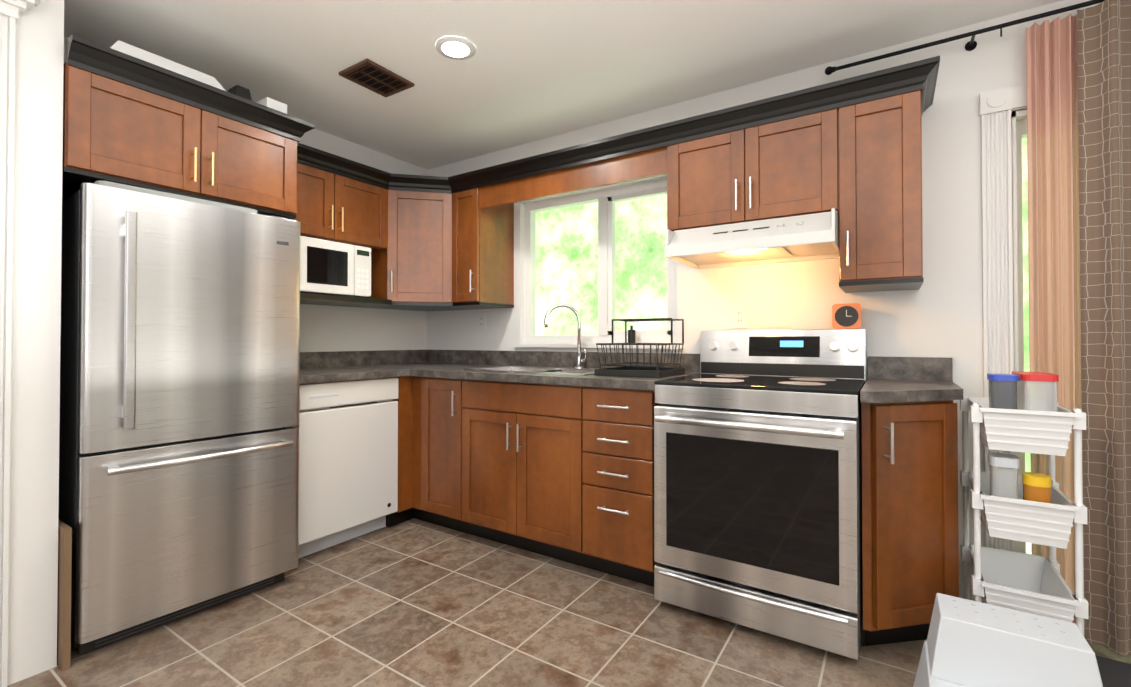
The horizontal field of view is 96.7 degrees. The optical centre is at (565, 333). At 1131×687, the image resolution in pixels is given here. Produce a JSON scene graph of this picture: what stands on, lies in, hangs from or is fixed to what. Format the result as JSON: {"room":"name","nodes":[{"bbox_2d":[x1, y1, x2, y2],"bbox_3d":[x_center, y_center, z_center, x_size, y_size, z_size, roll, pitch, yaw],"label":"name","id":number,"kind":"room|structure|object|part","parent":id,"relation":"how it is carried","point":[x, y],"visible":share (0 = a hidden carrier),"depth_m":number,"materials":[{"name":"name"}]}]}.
{"room":"kitchen","nodes":[
{"label":"kitchen","id":0,"kind":"room"},
{"bbox_2d":[7,0,63,684],"bbox_3d":[-2.954,-0.096,0.429,0.760,2.370,3.480,0,-1,33],"label":"wall","id":1,"kind":"structure","parent":0,"point":[35,370],"depth_m":1.63,"materials":[{"name":"white paint"}]},
{"bbox_2d":[0,0,40,686],"bbox_3d":[-2.023,-0.001,1.096,0.075,2.195,1.215,0,-1,33],"label":"door frame","id":2,"kind":"structure","parent":1,"relation":"attached to","point":[10,10],"depth_m":1.56,"materials":[{"name":"white wood"}]},
{"bbox_2d":[64,37,426,351],"bbox_3d":[-1.646,-0.067,3.007,0.150,2.370,2.270,0,-1,33],"label":"wall","id":3,"kind":"structure","parent":0,"point":[325,328],"depth_m":3.31,"materials":[{"name":"white paint"}]},
{"bbox_2d":[300,351,425,366],"bbox_3d":[-1.400,0.159,3.223,0.020,0.098,1.330,0,-1,33],"label":"backsplash","id":4,"kind":"structure","parent":3,"relation":"attached to","point":[334,358],"depth_m":3.27,"materials":[{"name":"grey stone"}]},
{"bbox_2d":[64,0,1061,169],"bbox_3d":[-0.389,-1.326,0.043,5.500,0.080,5.900,0,-1,33],"label":"ceiling","id":5,"kind":"structure","parent":0,"point":[529,71],"depth_m":2.22,"materials":[{"name":"white paint"}]},
{"bbox_2d":[339,58,413,96],"bbox_3d":[-0.925,-1.251,2.469,0.220,0.013,0.270,0,-1,33],"label":"ceiling vent","id":6,"kind":"object","parent":5,"relation":"in","point":[367,73],"visible":1,"depth_m":2.46,"materials":[{"name":"brown metal"}]},
{"bbox_2d":[436,36,474,59],"bbox_3d":[-0.483,-1.256,2.212,0.170,0.009,0.170,0,-1,33],"label":"recessed light","id":7,"kind":"object","parent":5,"relation":"in","point":[457,48],"visible":0.96,"depth_m":2.20,"materials":[{"name":"white plastic"}]},
{"bbox_2d":[7,518,1130,686],"bbox_3d":[-0.389,1.109,0.015,5.500,0.050,5.900,0,-1,33],"label":"floor","id":8,"kind":"structure","parent":0,"point":[413,602],"depth_m":1.82,"materials":[{"name":"tile"}]},
{"bbox_2d":[57,519,71,670],"bbox_3d":[-1.866,0.874,1.802,0.540,0.460,0.018,0,-1,33],"label":"board","id":9,"kind":"object","parent":8,"relation":"on","point":[64,596],"visible":0.36,"depth_m":1.66,"materials":[{"name":"brown cardboard"}]},
{"bbox_2d":[58,181,300,654],"bbox_3d":[-1.637,0.289,2.126,0.716,1.637,0.725,0,-1,33],"label":"fridge","id":10,"kind":"object","parent":8,"relation":"on","point":[179,411],"visible":0.98,"depth_m":1.89,"materials":[{"name":"grey metal"}]},
{"bbox_2d":[298,377,397,558],"bbox_3d":[-1.337,0.678,2.770,0.556,0.867,0.569,0,-1,33],"label":"dishwasher","id":11,"kind":"object","parent":8,"relation":"on","point":[348,459],"visible":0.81,"depth_m":2.60,"materials":[{"name":"white"}]},
{"bbox_2d":[350,375,425,526],"bbox_3d":[-0.935,0.683,3.281,0.730,0.875,0.716,0,-1,33],"label":"base cabinet","id":12,"kind":"object","parent":8,"relation":"on","point":[411,399],"depth_m":2.92,"materials":[{"name":"brown wood"}]},
{"bbox_2d":[300,367,409,382],"bbox_3d":[-1.336,0.222,2.786,0.602,0.037,0.668,0,-1,33],"label":"countertop","id":13,"kind":"structure","parent":12,"relation":"on","point":[307,374],"depth_m":2.72,"materials":[{"name":"grey stone"}]},
{"bbox_2d":[426,379,469,533],"bbox_3d":[-0.496,0.681,3.044,0.376,0.875,0.637,0,-1,33],"label":"base cabinet","id":14,"kind":"object","parent":8,"relation":"on","point":[447,400],"depth_m":2.78,"materials":[{"name":"brown wood"}]},
{"bbox_2d":[470,371,581,565],"bbox_3d":[-0.097,0.678,2.785,0.820,0.875,0.637,0,-1,33],"label":"base cabinet","id":15,"kind":"object","parent":8,"relation":"on","point":[548,453],"depth_m":2.47,"materials":[{"name":"brown wood"}]},
{"bbox_2d":[370,363,699,390],"bbox_3d":[-0.338,0.223,2.931,2.119,0.037,0.662,0,-1,33],"label":"countertop","id":16,"kind":"structure","parent":15,"relation":"on","point":[492,372],"depth_m":2.59,"materials":[{"name":"grey stone"}]},
{"bbox_2d":[544,303,586,367],"bbox_3d":[0.009,0.011,2.933,0.214,0.380,0.176,0,-1,33],"label":"faucet","id":17,"kind":"object","parent":16,"relation":"on","point":[579,358],"depth_m":2.94,"materials":[{"name":"silver metal"}]},
{"bbox_2d":[594,318,684,377],"bbox_3d":[0.367,0.062,2.451,0.330,0.274,0.330,0,-1,33],"label":"dish rack","id":18,"kind":"object","parent":16,"relation":"on","point":[643,369],"visible":1,"depth_m":2.39,"materials":[{"name":"black plastic"}]},
{"bbox_2d":[582,387,658,586],"bbox_3d":[0.368,0.674,2.483,0.411,0.875,0.637,0,-1,33],"label":"base cabinet","id":19,"kind":"object","parent":8,"relation":"on","point":[618,425],"depth_m":2.20,"materials":[{"name":"brown wood"}]},
{"bbox_2d":[654,303,866,659],"bbox_3d":[0.820,0.486,2.093,0.721,1.244,0.738,0,-1,33],"label":"range","id":20,"kind":"object","parent":8,"relation":"on","point":[757,479],"depth_m":1.84,"materials":[{"name":"silver metal"}]},
{"bbox_3d":[1.249,-0.078,2.232,0.112,0.112,0.034,0,-1,33],"label":"clock","id":21,"kind":"part","parent":20,"relation":"part of","materials":[{"name":"orange plastic"}]},
{"bbox_2d":[862,403,958,646],"bbox_3d":[1.292,0.668,1.889,0.278,0.875,0.627,0,-1,33],"label":"base cabinet","id":22,"kind":"object","parent":8,"relation":"on","point":[910,532],"depth_m":1.72,"materials":[{"name":"brown wood"}]},
{"bbox_2d":[860,379,962,406],"bbox_3d":[1.290,0.211,1.875,0.297,0.037,0.662,0,-1,33],"label":"countertop","id":23,"kind":"structure","parent":22,"relation":"on","point":[896,392],"depth_m":1.73,"materials":[{"name":"grey stone"}]},
{"bbox_2d":[913,593,1102,686],"bbox_3d":[1.140,0.935,1.272,0.419,0.327,0.429,0,-1,33],"label":"trash can","id":24,"kind":"object","parent":8,"relation":"on","point":[969,643],"visible":1,"depth_m":1.32,"materials":[{"name":"white plastic"}]},
{"bbox_2d":[960,371,1088,635],"bbox_3d":[1.530,0.616,1.707,0.267,0.974,0.372,0,-1,33],"label":"cart","id":25,"kind":"object","parent":8,"relation":"on","point":[1020,411],"visible":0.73,"depth_m":1.60,"materials":[{"name":"white plastic"}]},
{"bbox_3d":[1.433,0.251,1.647,0.072,0.235,0.085,0,-1,33],"label":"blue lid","id":26,"kind":"part","parent":25,"relation":"part of","materials":[{"name":"grey plastic"}]},
{"bbox_3d":[1.433,0.523,1.644,0.072,0.250,0.085,0,-1,33],"label":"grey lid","id":27,"kind":"part","parent":25,"relation":"part of","materials":[{"name":"white plastic"}]},
{"bbox_3d":[1.533,0.248,1.643,0.087,0.240,0.192,0,-1,33],"label":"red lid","id":28,"kind":"part","parent":25,"relation":"part of","materials":[{"name":"white plastic"}]},
{"bbox_2d":[1022,472,1051,502],"bbox_3d":[1.495,0.547,1.594,0.070,0.200,0.070,0,-1,33],"label":"jar","id":29,"kind":"object","parent":25,"relation":"on","point":[1036,486],"depth_m":1.57,"materials":[{"name":"orange plastic"}]},
{"bbox_2d":[1095,655,1130,686],"bbox_3d":[2.028,1.095,1.307,0.950,0.008,0.440,0,-1,33],"label":"door mat","id":30,"kind":"object","parent":8,"relation":"on","point":[1114,673],"depth_m":1.62,"materials":[{"name":"grey"}]},
{"bbox_2d":[427,0,1099,584],"bbox_3d":[1.175,-0.073,2.440,5.500,2.370,0.150,0,-1,33],"label":"wall","id":31,"kind":"structure","parent":0,"point":[939,314],"depth_m":2.16,"materials":[{"name":"white paint"}]},
{"bbox_2d":[478,313,485,329],"bbox_3d":[-0.579,-0.087,3.484,0.070,0.114,0.008,0,-1,33],"label":"outlet","id":32,"kind":"object","parent":31,"relation":"attached to","point":[481,321],"visible":1,"depth_m":3.48,"materials":[{"name":"white plastic"}]},
{"bbox_2d":[62,34,939,310],"bbox_3d":[-0.325,-0.637,2.067,3.089,0.896,2.114,0,-1,33],"label":"upper cabinet","id":33,"kind":"object","parent":31,"relation":"attached to","point":[849,150],"visible":0.96,"depth_m":2.14,"materials":[{"name":"brown wood"}]},
{"bbox_2d":[300,236,370,297],"bbox_3d":[-1.404,-0.360,2.868,0.350,0.297,0.435,0,-1,33],"label":"microwave","id":34,"kind":"object","parent":33,"relation":"on","point":[327,267],"visible":0.75,"depth_m":2.76,"materials":[{"name":"white plastic"}]},
{"bbox_2d":[665,208,838,268],"bbox_3d":[0.858,-0.416,2.278,0.679,0.142,0.465,0,-1,33],"label":"range hood","id":35,"kind":"object","parent":33,"relation":"attached to","point":[809,237],"visible":0.96,"depth_m":2.16,"materials":[{"name":"white metal"}]},
{"bbox_2d":[426,351,699,370],"bbox_3d":[-0.154,0.159,3.195,2.099,0.098,0.020,0,-1,33],"label":"backsplash","id":36,"kind":"structure","parent":31,"relation":"attached to","point":[691,362],"depth_m":3.14,"materials":[{"name":"grey stone"}]},
{"bbox_2d":[513,174,681,348],"bbox_3d":[0.173,-0.399,3.049,1.140,0.965,0.135,0,-1,33],"label":"window","id":37,"kind":"structure","parent":31,"relation":"in","point":[607,197],"depth_m":3.02,"materials":[{"name":"white"}]},
{"bbox_2d":[628,325,635,342],"bbox_3d":[0.377,0.003,2.862,0.044,0.104,0.044,0,-1,33],"label":"bottle","id":38,"kind":"object","parent":37,"relation":"on","point":[631,335],"visible":0.81,"depth_m":2.85,"materials":[{"name":"black glass"}]},
{"bbox_2d":[733,305,746,327],"bbox_3d":[0.880,-0.087,2.537,0.070,0.114,0.008,0,-1,33],"label":"electrical outlet","id":39,"kind":"object","parent":31,"relation":"attached to","point":[739,316],"visible":1,"depth_m":2.54,"materials":[{"name":"white plastic"}]},
{"bbox_2d":[825,0,1103,74],"bbox_3d":[2.148,-1.169,1.658,2.303,0.060,0.122,0,-1,33],"label":"curtain rod","id":40,"kind":"object","parent":31,"relation":"attached to","point":[971,45],"visible":1,"depth_m":1.99,"materials":[{"name":"black metal"}]},
{"bbox_2d":[1026,13,1083,623],"bbox_3d":[1.804,-0.035,1.842,0.155,2.250,0.041,0,-1,33],"label":"sheer curtain","id":41,"kind":"object","parent":40,"relation":"hanging from","point":[1053,203],"visible":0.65,"depth_m":1.85,"materials":[{"name":"brown fabric"}]},
{"bbox_2d":[1077,0,1130,655],"bbox_3d":[2.264,-0.039,1.495,1.045,2.250,0.057,0,-1,33],"label":"patterned curtain","id":42,"kind":"object","parent":40,"relation":"hanging from","point":[1104,73],"visible":1,"depth_m":1.74,"materials":[{"name":"brown fabric"}]},
{"bbox_2d":[959,583,982,602],"bbox_3d":[1.637,1.062,2.031,0.085,0.090,0.012,0,-1,33],"label":"baseboard","id":43,"kind":"structure","parent":31,"relation":"attached to","point":[961,590],"depth_m":2.04,"materials":[{"name":"white"}]},
{"bbox_2d":[979,85,1030,552],"bbox_3d":[2.456,0.064,1.569,1.805,2.075,0.156,0,-1,33],"label":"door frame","id":44,"kind":"structure","parent":31,"relation":"attached to","point":[1002,248],"depth_m":1.99,"materials":[{"name":"white painted wood"}]},
{"label":"outside","id":45,"kind":"structure","parent":0,"visible":0},
{"bbox_2d":[536,138,1030,471],"bbox_3d":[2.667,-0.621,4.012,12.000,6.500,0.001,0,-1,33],"label":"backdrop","id":46,"kind":"structure","parent":45,"point":[621,217],"depth_m":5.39,"materials":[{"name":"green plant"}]},
{"bbox_2d":[1026,542,1031,553],"bbox_3d":[2.123,1.180,3.152,12.000,0.001,2.000,0,-1,33],"label":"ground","id":47,"kind":"structure","parent":45,"point":[1029,547],"depth_m":2.75,"materials":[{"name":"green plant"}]}
]}

